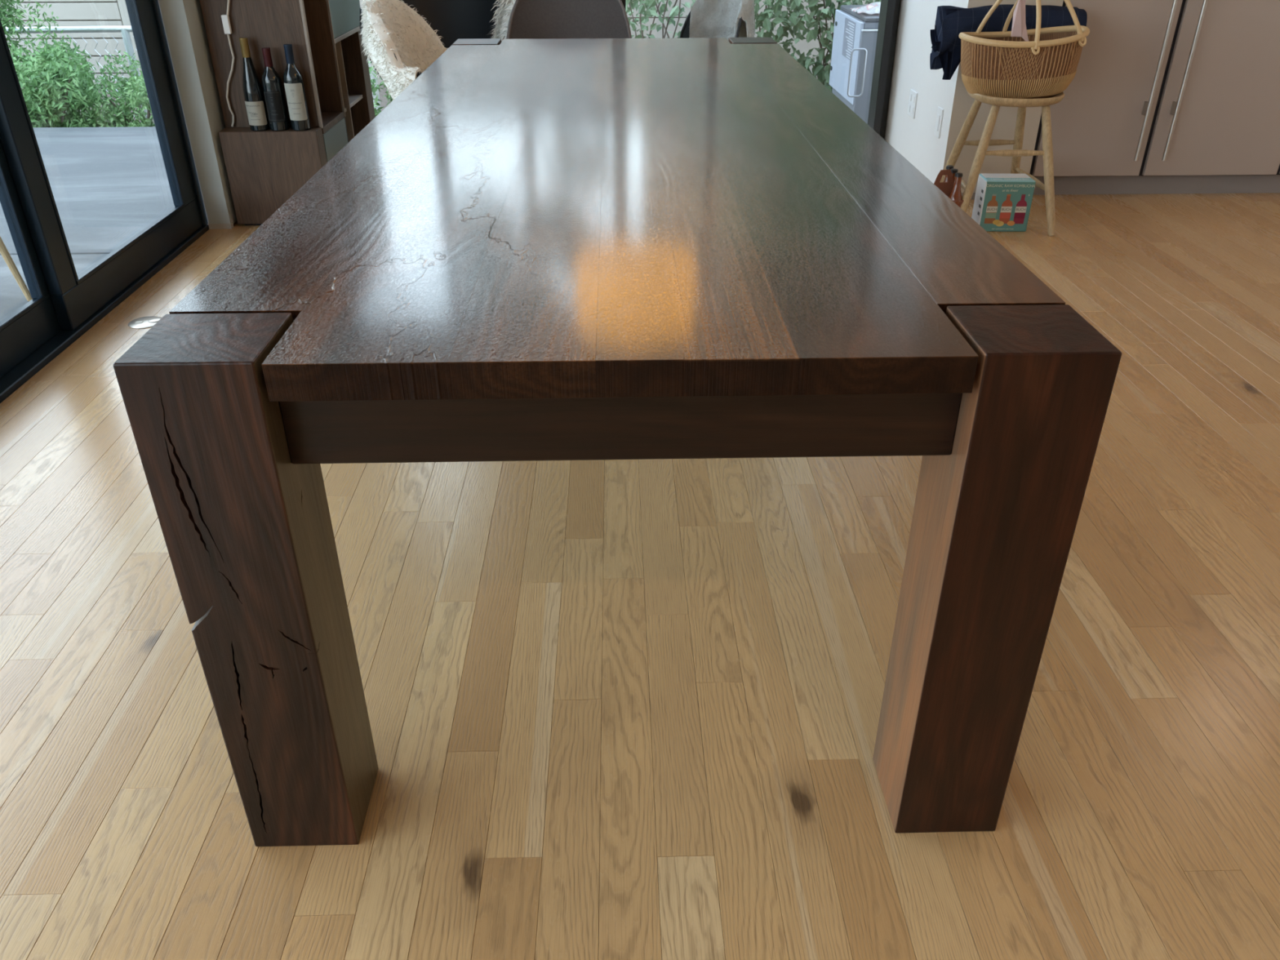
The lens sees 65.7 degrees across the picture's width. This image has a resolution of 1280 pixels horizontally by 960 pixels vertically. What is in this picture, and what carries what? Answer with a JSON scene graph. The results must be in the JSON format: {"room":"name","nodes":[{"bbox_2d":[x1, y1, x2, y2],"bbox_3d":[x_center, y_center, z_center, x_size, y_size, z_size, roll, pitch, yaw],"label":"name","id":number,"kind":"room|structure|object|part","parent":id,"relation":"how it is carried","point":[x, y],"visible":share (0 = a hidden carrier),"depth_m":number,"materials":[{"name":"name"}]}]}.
{"room":"dining room","nodes":[
{"label":"dining room","id":0,"kind":"room"},
{"bbox_2d":[157,0,236,224],"bbox_3d":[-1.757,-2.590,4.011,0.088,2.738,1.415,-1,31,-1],"label":"wall","id":1,"kind":"structure","parent":0,"point":[183,20],"depth_m":3.88,"materials":[{"name":"paint"}]},
{"bbox_2d":[208,222,234,229],"bbox_3d":[-1.738,-1.056,4.110,0.092,0.022,0.028,-1,31,-1],"label":"baseboard","id":2,"kind":"structure","parent":1,"relation":"attached to","point":[211,226],"depth_m":4.10,"materials":[{"name":"paint"}]},
{"bbox_2d":[0,192,1279,959],"bbox_3d":[1.431,0.393,1.721,6.290,0.050,8.530,-1,31,-1],"label":"floor","id":3,"kind":"structure","parent":0,"point":[617,709],"depth_m":1.71,"materials":[{"name":"brown wood"}]},
{"bbox_2d":[128,315,161,328],"bbox_3d":[-1.599,-0.512,3.205,0.107,0.006,0.107,-1,31,-1],"label":"floor outlet","id":4,"kind":"object","parent":3,"relation":"on","point":[150,321],"visible":0.91,"depth_m":3.20,"materials":[{"name":"metal"}]},
{"bbox_2d":[200,0,375,225],"bbox_3d":[-1.493,-2.170,4.079,0.392,1.970,1.040,-1,31,-1],"label":"shelving unit","id":5,"kind":"object","parent":3,"relation":"on","point":[264,169],"visible":0.58,"depth_m":4.00,"materials":[{"name":"brown wood"}]},
{"bbox_2d":[221,0,234,126],"bbox_3d":[-1.596,-1.680,3.844,0.106,0.594,0.018,-1,31,-1],"label":"lamp cord","id":6,"kind":"object","parent":5,"relation":"hanging from","point":[225,19],"visible":1,"depth_m":3.83,"materials":[{"name":"white plastic"}]},
{"bbox_2d":[221,14,231,34],"bbox_3d":[-1.587,-1.749,3.803,0.025,0.067,0.018,-1,31,-1],"label":"switch","id":7,"kind":"object","parent":6,"relation":"attached to","point":[225,19],"depth_m":3.80,"materials":[{"name":"white plastic"}]},
{"bbox_2d":[239,37,270,131],"bbox_3d":[-1.523,-1.552,3.887,0.075,0.339,0.076,-1,31,-1],"label":"wine bottle","id":8,"kind":"object","parent":5,"relation":"on","point":[253,93],"visible":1,"depth_m":3.88,"materials":[{"name":"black glass"}]},
{"bbox_2d":[245,104,260,119],"bbox_3d":[-1.526,-1.451,3.909,0.056,0.055,0.013,2,31,4],"label":"print","id":9,"kind":"object","parent":8,"relation":"attached to","point":[253,111],"depth_m":3.91},
{"bbox_3d":[-1.490,-2.109,3.621,0.377,1.569,0.018,-1,31,-1],"label":"panel","id":10,"kind":"part","parent":5,"relation":"part of","materials":[{"name":"brown wood"}]},
{"bbox_2d":[261,47,289,131],"bbox_3d":[-1.443,-1.536,3.896,0.074,0.303,0.076,-1,31,-1],"label":"wine bottle","id":11,"kind":"object","parent":5,"relation":"on","point":[272,84],"visible":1,"depth_m":3.88,"materials":[{"name":"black glass"}]},
{"bbox_2d":[264,92,279,120],"bbox_3d":[-1.442,-1.470,3.898,0.056,0.104,0.013,-1,31,-1],"label":"print","id":12,"kind":"object","parent":11,"relation":"attached to","point":[272,99],"depth_m":3.89,"materials":[{"name":"black paper"}]},
{"bbox_2d":[283,44,311,130],"bbox_3d":[-1.358,-1.544,3.896,0.074,0.315,0.076,-1,31,-1],"label":"wine bottle","id":13,"kind":"object","parent":5,"relation":"on","point":[293,79],"visible":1,"depth_m":3.88,"materials":[{"name":"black glass"}]},
{"bbox_3d":[-1.481,-1.511,4.185,0.377,0.024,0.372,-1,31,-1],"label":"shelf","id":14,"kind":"part","parent":5,"relation":"part of","materials":[{"name":"brown wood"}]},
{"bbox_3d":[-1.303,-1.364,4.277,0.018,0.320,0.365,-1,31,-1],"label":"door","id":15,"kind":"part","parent":5,"relation":"part of","materials":[{"name":"grey paint"}]},
{"bbox_3d":[-1.316,-2.288,4.284,0.018,0.636,0.572,-1,31,-1],"label":"door","id":16,"kind":"part","parent":5,"relation":"part of","materials":[{"name":"grey paint"}]},
{"bbox_3d":[-1.493,-2.002,4.446,0.377,0.017,0.578,-1,31,-1],"label":"shelf","id":17,"kind":"part","parent":5,"relation":"part of","materials":[{"name":"brown wood"}]},
{"bbox_3d":[-1.502,-1.724,4.552,0.357,0.016,0.478,-1,31,-1],"label":"shelf","id":18,"kind":"part","parent":5,"relation":"part of","materials":[{"name":"brown wood"}]},
{"bbox_3d":[-1.498,-1.847,4.804,0.377,0.615,0.120,-1,31,-1],"label":"post","id":19,"kind":"part","parent":5,"relation":"part of","materials":[{"name":"brown wood"}]},
{"bbox_2d":[391,47,422,78],"bbox_3d":[-0.737,-1.386,3.836,0.484,0.869,0.435,7,31,13],"label":"shell chair","id":20,"kind":"object","parent":3,"relation":"on","point":[418,74],"visible":0.1,"depth_m":3.56,"materials":[{"name":"black plastic"}]},
{"bbox_2d":[359,0,447,100],"bbox_3d":[-0.877,-1.591,3.754,0.318,0.444,0.549,7,31,13],"label":"sheepskin","id":21,"kind":"object","parent":20,"relation":"on","point":[387,24],"visible":0.56,"depth_m":3.66,"materials":[{"name":"white fur"}]},
{"bbox_2d":[359,0,500,79],"bbox_3d":[-0.870,-1.781,4.436,0.683,0.939,0.658,-1,31,-1],"label":"shell chair","id":22,"kind":"object","parent":3,"relation":"on","point":[453,20],"visible":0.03,"depth_m":4.54,"materials":[{"name":"black plastic"}]},
{"bbox_2d":[488,0,515,41],"bbox_3d":[-0.575,-1.972,4.375,0.273,0.492,0.434,-6,31,-10],"label":"sheepskin","id":23,"kind":"object","parent":22,"relation":"on","point":[504,11],"visible":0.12,"depth_m":4.40,"materials":[{"name":"white fur"}]},
{"bbox_2d":[506,0,631,39],"bbox_3d":[-0.291,-1.586,4.124,0.560,0.919,0.586,-1,31,-1],"label":"shell chair","id":24,"kind":"object","parent":3,"relation":"on","point":[528,19],"visible":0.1,"depth_m":4.17,"materials":[{"name":"black plastic"}]},
{"bbox_2d":[112,37,1121,846],"bbox_3d":[-0.052,-0.501,2.438,1.084,0.764,2.751,-1,31,-1],"label":"dining table","id":25,"kind":"object","parent":3,"relation":"on","point":[538,249],"visible":1,"depth_m":1.25,"materials":[{"name":"brown wood"}]},
{"bbox_3d":[-0.487,0.167,1.310,0.150,0.764,0.147,-1,31,-1],"label":"leg","id":26,"kind":"part","parent":25,"relation":"part of","materials":[{"name":"brown wood"}]},
{"bbox_3d":[-0.551,-1.156,3.547,0.150,0.764,0.147,-1,31,-1],"label":"leg","id":27,"kind":"part","parent":25,"relation":"part of","materials":[{"name":"brown wood"}]},
{"bbox_3d":[0.384,-1.169,3.566,0.150,0.764,0.147,-1,31,-1],"label":"leg","id":28,"kind":"part","parent":25,"relation":"part of","materials":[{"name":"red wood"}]},
{"bbox_3d":[0.448,0.154,1.329,0.150,0.764,0.147,-1,31,-1],"label":"leg","id":29,"kind":"part","parent":25,"relation":"part of","materials":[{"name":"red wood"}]},
{"bbox_2d":[679,11,742,38],"bbox_3d":[0.212,-1.819,4.565,0.532,0.869,0.502,-16,34,-25],"label":"shell chair","id":30,"kind":"object","parent":3,"relation":"on","point":[685,33],"visible":0.09,"depth_m":4.66,"materials":[{"name":"black plastic"}]},
{"bbox_2d":[688,0,755,39],"bbox_3d":[0.384,-2.038,4.548,0.255,0.488,0.503,-16,34,-25],"label":"throw","id":31,"kind":"object","parent":30,"relation":"on","point":[708,18],"visible":0.48,"depth_m":4.55,"materials":[{"name":"white fabric"}]},
{"bbox_2d":[933,169,964,207],"bbox_3d":[1.225,-1.148,4.039,0.138,0.244,0.180,-5,31,-8],"label":"carrier","id":32,"kind":"object","parent":3,"relation":"on","point":[946,188],"visible":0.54,"depth_m":3.97,"materials":[{"name":"brown cardboard"}]},
{"bbox_3d":[1.219,-1.191,3.977,0.116,0.107,0.003,-5,31,-8],"label":"handle panel","id":33,"kind":"part","parent":32,"relation":"part of","materials":[{"name":"cardboard"}]},
{"bbox_2d":[943,164,953,182],"bbox_3d":[1.264,-1.179,4.095,0.057,0.234,0.057,-1,31,-1],"label":"beer bottle","id":34,"kind":"object","parent":32,"relation":"in","point":[948,166],"visible":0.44,"depth_m":4.04,"materials":[{"name":"orange glass"}]},
{"bbox_3d":[1.264,-1.176,4.097,0.057,0.226,0.057,-1,31,-1],"label":"glass","id":35,"kind":"part","parent":34,"relation":"part of","materials":[{"name":"brown glass"}]},
{"bbox_2d":[951,168,958,182],"bbox_3d":[1.265,-1.150,4.045,0.057,0.234,0.057,-1,31,-1],"label":"beer bottle","id":36,"kind":"object","parent":32,"relation":"in","point":[953,171],"visible":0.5,"depth_m":3.98,"materials":[{"name":"orange glass"}]},
{"bbox_3d":[1.265,-1.147,4.048,0.057,0.226,0.057,-1,31,-1],"label":"glass","id":37,"kind":"part","parent":36,"relation":"part of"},
{"bbox_2d":[948,172,963,206],"bbox_3d":[1.267,-1.117,3.990,0.057,0.234,0.057,-1,31,-1],"label":"beer bottle","id":38,"kind":"object","parent":32,"relation":"in","point":[955,194],"visible":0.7,"depth_m":3.95,"materials":[{"name":"orange glass"}]},
{"bbox_2d":[940,90,1064,235],"bbox_3d":[1.471,-1.337,4.092,0.431,0.525,0.535,-1,31,-1],"label":"wooden stool","id":39,"kind":"object","parent":3,"relation":"on","point":[1017,152],"visible":0.62,"depth_m":3.94,"materials":[{"name":"brown wood"}]},
{"bbox_3d":[1.345,-1.393,4.221,0.038,0.490,0.254,-7,31,-12],"label":"leg","id":40,"kind":"part","parent":39,"relation":"part of","materials":[{"name":"brown wood"}]},
{"bbox_3d":[1.336,-1.231,3.947,0.038,0.488,0.206,25,39,36],"label":"leg","id":41,"kind":"part","parent":39,"relation":"part of","materials":[{"name":"brown wood"}]},
{"bbox_2d":[929,4,1087,79],"bbox_3d":[1.494,-1.798,4.064,0.608,0.276,0.116,-1,31,-1],"label":"cloth","id":42,"kind":"object","parent":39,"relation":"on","point":[950,20],"visible":0.67,"depth_m":3.99,"materials":[{"name":"fabric"}]},
{"bbox_3d":[1.489,-1.527,3.939,0.360,0.043,0.317,-1,31,-1],"label":"seat","id":43,"kind":"part","parent":39,"relation":"part of","materials":[{"name":"brown wood"}]},
{"bbox_3d":[1.612,-1.402,4.235,0.038,0.490,0.258,15,34,24],"label":"leg","id":44,"kind":"part","parent":39,"relation":"part of","materials":[{"name":"brown wood"}]},
{"bbox_2d":[958,0,1089,98],"bbox_3d":[1.481,-1.724,3.827,0.482,0.468,0.354,5,31,9],"label":"woven basket","id":45,"kind":"object","parent":39,"relation":"on","point":[1020,62],"visible":1,"depth_m":3.79,"materials":[{"name":"wicker"}]},
{"bbox_3d":[1.416,-1.842,3.861,0.157,0.276,0.169,-9,32,-14],"label":"handle","id":46,"kind":"part","parent":45,"relation":"part of","materials":[{"name":"beige wicker"}]},
{"bbox_3d":[1.567,-1.750,3.695,0.226,0.276,0.154,-3,31,0],"label":"handle","id":47,"kind":"part","parent":45,"relation":"part of","materials":[{"name":"beige wicker"}]},
{"bbox_3d":[1.628,-1.231,3.947,0.038,0.487,0.186,-15,34,-23],"label":"leg","id":48,"kind":"part","parent":39,"relation":"part of","materials":[{"name":"brown wood"}]},
{"bbox_2d":[971,173,1035,231],"bbox_3d":[1.482,-1.135,4.051,0.197,0.206,0.125,1,31,1],"label":"carton","id":49,"kind":"object","parent":3,"relation":"on","point":[1002,202],"visible":1,"depth_m":4.00,"materials":[{"name":"cardboard"}]},
{"bbox_2d":[977,189,983,215],"bbox_3d":[1.383,-1.128,4.025,0.001,0.102,0.025,1,31,1],"label":"print","id":50,"kind":"object","parent":49,"relation":"attached to","point":[982,190],"depth_m":4.02},
{"bbox_2d":[1029,0,1182,195],"bbox_3d":[2.000,-2.474,4.110,0.500,2.450,0.628,-1,31,-1],"label":"tall cabinet","id":51,"kind":"object","parent":3,"relation":"on","point":[1101,125],"visible":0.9,"depth_m":4.29,"materials":[{"name":"laminate"}]},
{"bbox_3d":[2.196,-1.612,4.297,0.012,0.055,0.035,-1,31,-1],"label":"handle post","id":52,"kind":"part","parent":51,"relation":"part of","materials":[{"name":"metal"}]},
{"bbox_3d":[2.196,-1.921,4.087,0.017,1.178,0.017,-1,31,-1],"label":"handle","id":53,"kind":"part","parent":51,"relation":"part of","materials":[{"name":"metal"}]},
{"bbox_2d":[1130,0,1279,194],"bbox_3d":[2.563,-2.482,4.121,0.628,2.450,0.628,-1,31,-1],"label":"tall cabinet","id":54,"kind":"object","parent":3,"relation":"on","point":[1215,128],"visible":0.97,"depth_m":4.31,"materials":[{"name":"laminate"}]},
{"bbox_3d":[2.321,-1.613,4.300,0.012,0.055,0.035,-1,31,-1],"label":"handle post","id":55,"kind":"part","parent":54,"relation":"part of","materials":[{"name":"metal"}]},
{"bbox_3d":[2.321,-1.923,4.089,0.017,1.178,0.017,-1,31,-1],"label":"handle","id":56,"kind":"part","parent":54,"relation":"part of","materials":[{"name":"metal"}]},
{"bbox_2d":[1265,164,1279,192],"bbox_3d":[3.182,-2.502,4.155,0.610,2.450,0.580,-1,31,-1],"label":"tall cabinet","id":57,"kind":"object","parent":3,"relation":"on","point":[1273,185],"visible":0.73,"depth_m":4.55,"materials":[{"name":"laminate"}]},
{"bbox_2d":[884,0,1063,192],"bbox_3d":[1.531,-2.732,4.303,0.393,2.800,1.170,-1,31,-1],"label":"wall","id":58,"kind":"structure","parent":0,"point":[914,139],"depth_m":4.54,"materials":[{"name":"paint"}]},
{"bbox_2d":[906,88,917,118],"bbox_3d":[1.332,-1.841,4.848,0.008,0.118,0.118,-1,31,-1],"label":"wall outlet","id":59,"kind":"object","parent":58,"relation":"attached to","point":[913,95],"visible":1,"depth_m":4.84,"materials":[{"name":"white plastic"}]},
{"bbox_2d":[933,106,943,138],"bbox_3d":[1.343,-1.609,4.457,0.008,0.125,0.075,-1,31,-1],"label":"wall outlet","id":60,"kind":"object","parent":58,"relation":"attached to","point":[940,111],"visible":1,"depth_m":4.44,"materials":[{"name":"white plastic"}]},
{"bbox_2d":[935,114,940,130],"bbox_3d":[1.340,-1.609,4.457,0.002,0.068,0.036,-1,31,-1],"label":"socket","id":61,"kind":"object","parent":60,"relation":"attached to","point":[938,117],"depth_m":4.45,"materials":[{"name":"white plastic"}]},
{"bbox_2d":[961,192,975,199],"bbox_3d":[1.544,-1.283,4.476,0.397,0.030,0.008,-1,31,-1],"label":"baseboard","id":62,"kind":"structure","parent":58,"relation":"attached to","point":[974,193],"depth_m":4.47,"materials":[{"name":"paint"}]},
{"bbox_3d":[-0.307,-4.115,4.043,3.255,0.150,0.120,-1,31,-1],"label":"wall","id":63,"kind":"structure","parent":0,"visible":0},
{"bbox_2d":[621,0,901,138],"bbox_3d":[-0.249,-2.890,4.723,3.145,2.650,0.160,-1,31,-1],"label":"window","id":64,"kind":"structure","parent":63,"relation":"in","point":[889,14],"depth_m":5.15,"materials":[{"name":"black metal"}]},
{"bbox_3d":[-1.782,-2.028,0.668,0.110,0.300,7.740,-1,31,-1],"label":"wall","id":65,"kind":"structure","parent":0,"visible":0},
{"bbox_2d":[0,0,208,403],"bbox_3d":[-1.759,-0.466,0.776,0.098,2.500,6.335,-1,31,-1],"label":"door","id":66,"kind":"structure","parent":65,"relation":"in","point":[64,304],"depth_m":3.06,"materials":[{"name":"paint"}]},
{"bbox_3d":[-1.811,-0.119,2.395,0.040,0.115,1.670,-1,31,-1],"label":"rail","id":67,"kind":"part","parent":66,"relation":"part of","materials":[{"name":"metal"}]},
{"bbox_3d":[-1.804,-0.809,3.561,0.040,0.115,1.150,-1,31,-1],"label":"rail","id":68,"kind":"part","parent":66,"relation":"part of","materials":[{"name":"metal"}]},
{"label":"outside","id":69,"kind":"structure","parent":0,"visible":0},
{"bbox_2d":[22,78,821,127],"bbox_3d":[-0.016,1.057,1.764,80.000,1.167,80.000,-1,31,-1],"label":"ground","id":70,"kind":"structure","parent":69,"point":[382,93],"depth_m":9.74,"materials":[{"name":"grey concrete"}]},
{"bbox_2d":[0,0,106,115],"bbox_3d":[-4.554,-3.031,6.609,1.613,1.906,1.235,-1,31,-1],"label":"shrub","id":71,"kind":"object","parent":70,"relation":"on","point":[5,22],"visible":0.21,"depth_m":6.52,"materials":[{"name":"green plant"}]},
{"bbox_2d":[10,35,127,127],"bbox_3d":[-3.836,-2.496,6.498,0.878,0.753,0.779,-1,31,-1],"label":"plant","id":72,"kind":"object","parent":70,"relation":"on","point":[44,69],"visible":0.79,"depth_m":6.32,"materials":[{"name":"green plant"}]},
{"bbox_2d":[49,50,155,127],"bbox_3d":[-3.296,-2.480,6.579,1.174,0.646,0.765,-1,31,-1],"label":"plant","id":73,"kind":"object","parent":70,"relation":"on","point":[133,90],"visible":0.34,"depth_m":6.44,"materials":[{"name":"green plant"}]},
{"bbox_2d":[5,25,381,118],"bbox_3d":[-4.580,-2.875,7.444,5.216,1.007,0.068,-1,31,-1],"label":"fence","id":74,"kind":"object","parent":70,"relation":"on","point":[125,30],"visible":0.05,"depth_m":7.21,"materials":[{"name":"white paint"}]},
{"bbox_3d":[-4.583,-3.272,7.209,5.210,0.084,0.044,-1,31,-1],"label":"rail","id":75,"kind":"part","parent":74,"relation":"part of","materials":[{"name":"white metal"}]},
{"bbox_3d":[-4.557,-2.966,7.390,5.068,0.633,0.016,-1,31,-1],"label":"chain","id":76,"kind":"part","parent":74,"relation":"part of","materials":[{"name":"grey metal"}]},
{"bbox_3d":[-3.758,-2.872,7.468,0.056,0.975,0.053,-1,31,-1],"label":"post","id":77,"kind":"part","parent":74,"relation":"part of","materials":[{"name":"white metal"}]},
{"bbox_3d":[-2.009,-2.897,7.504,0.072,0.975,0.068,-1,31,-1],"label":"post","id":78,"kind":"part","parent":74,"relation":"part of","materials":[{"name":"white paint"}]},
{"bbox_2d":[368,61,392,116],"bbox_3d":[-1.618,-2.413,6.494,1.228,0.756,0.774,-11,32,-17],"label":"plant","id":79,"kind":"object","parent":70,"relation":"on","point":[374,90],"visible":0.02,"depth_m":6.47,"materials":[{"name":"green plant"}]},
{"bbox_2d":[0,0,874,85],"bbox_3d":[-2.767,-5.164,9.802,17.000,3.300,0.300,-1,31,-1],"label":"wall","id":80,"kind":"structure","parent":70,"relation":"on","point":[69,12],"depth_m":10.00,"materials":[{"name":"paint"}]},
{"bbox_3d":[-4.945,-4.684,9.883,0.465,2.200,0.058,-1,31,-1],"label":"corner trim","id":81,"kind":"part","parent":80,"relation":"part of","materials":[{"name":"paint"}]},
{"bbox_2d":[625,0,695,38],"bbox_3d":[-0.734,-3.887,8.362,3.538,1.678,1.301,-1,31,-1],"label":"climbing vine","id":82,"kind":"object","parent":70,"relation":"on","point":[635,4],"visible":0.06,"depth_m":8.24,"materials":[{"name":"green plant"}]},
{"bbox_2d":[625,0,880,92],"bbox_3d":[1.696,-3.960,6.902,3.848,3.573,0.717,-1,31,-1],"label":"plants","id":83,"kind":"object","parent":70,"relation":"on","point":[763,19],"visible":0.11,"depth_m":7.24,"materials":[{"name":"green plant"}]},
{"bbox_2d":[829,4,879,124],"bbox_3d":[1.735,-2.646,6.567,0.900,0.845,0.851,-1,31,-1],"label":"cabinet","id":84,"kind":"object","parent":70,"relation":"on","point":[855,33],"visible":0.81,"depth_m":6.27,"materials":[{"name":"silver metal"}]},
{"bbox_3d":[1.347,-2.785,6.504,0.018,0.480,0.800,-1,31,-1],"label":"panel","id":85,"kind":"part","parent":84,"relation":"part of","materials":[{"name":"grey metal"}]},
{"bbox_2d":[845,21,854,58],"bbox_3d":[1.339,-2.822,6.351,0.001,0.204,0.236,-1,31,-1],"label":"print","id":86,"kind":"object","parent":84,"relation":"attached to","point":[850,25],"depth_m":6.34},
{"bbox_3d":[1.345,-2.524,6.141,0.101,0.287,0.012,-1,31,-1],"label":"handle","id":87,"kind":"part","parent":84,"relation":"part of","materials":[{"name":"silver metal"}]},
{"bbox_3d":[1.560,-2.472,6.231,0.408,0.648,0.022,-1,31,-1],"label":"door","id":88,"kind":"part","parent":84,"relation":"part of","materials":[{"name":"grey metal"}]},
{"bbox_2d":[850,1,880,14],"bbox_3d":[1.489,-2.950,6.178,0.300,0.062,0.260,-1,31,-1],"label":"packet","id":89,"kind":"object","parent":84,"relation":"on","point":[874,7],"visible":0.5,"depth_m":6.12,"materials":[{"name":"white plastic"}]},
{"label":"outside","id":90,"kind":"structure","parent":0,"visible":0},
{"bbox_2d":[0,126,174,321],"bbox_3d":[-5.431,0.325,2.048,7.205,0.155,9.500,-1,31,-1],"label":"patio base","id":91,"kind":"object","parent":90,"point":[108,184],"depth_m":4.82,"materials":[{"name":"concrete"}]},
{"bbox_2d":[0,236,32,301],"bbox_3d":[-2.391,-0.896,3.098,0.489,0.872,0.460,-1,31,-1],"label":"patio chair","id":92,"kind":"object","parent":91,"relation":"on","point":[4,252],"visible":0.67,"depth_m":3.44,"materials":[{"name":"brown wood"}]}
]}

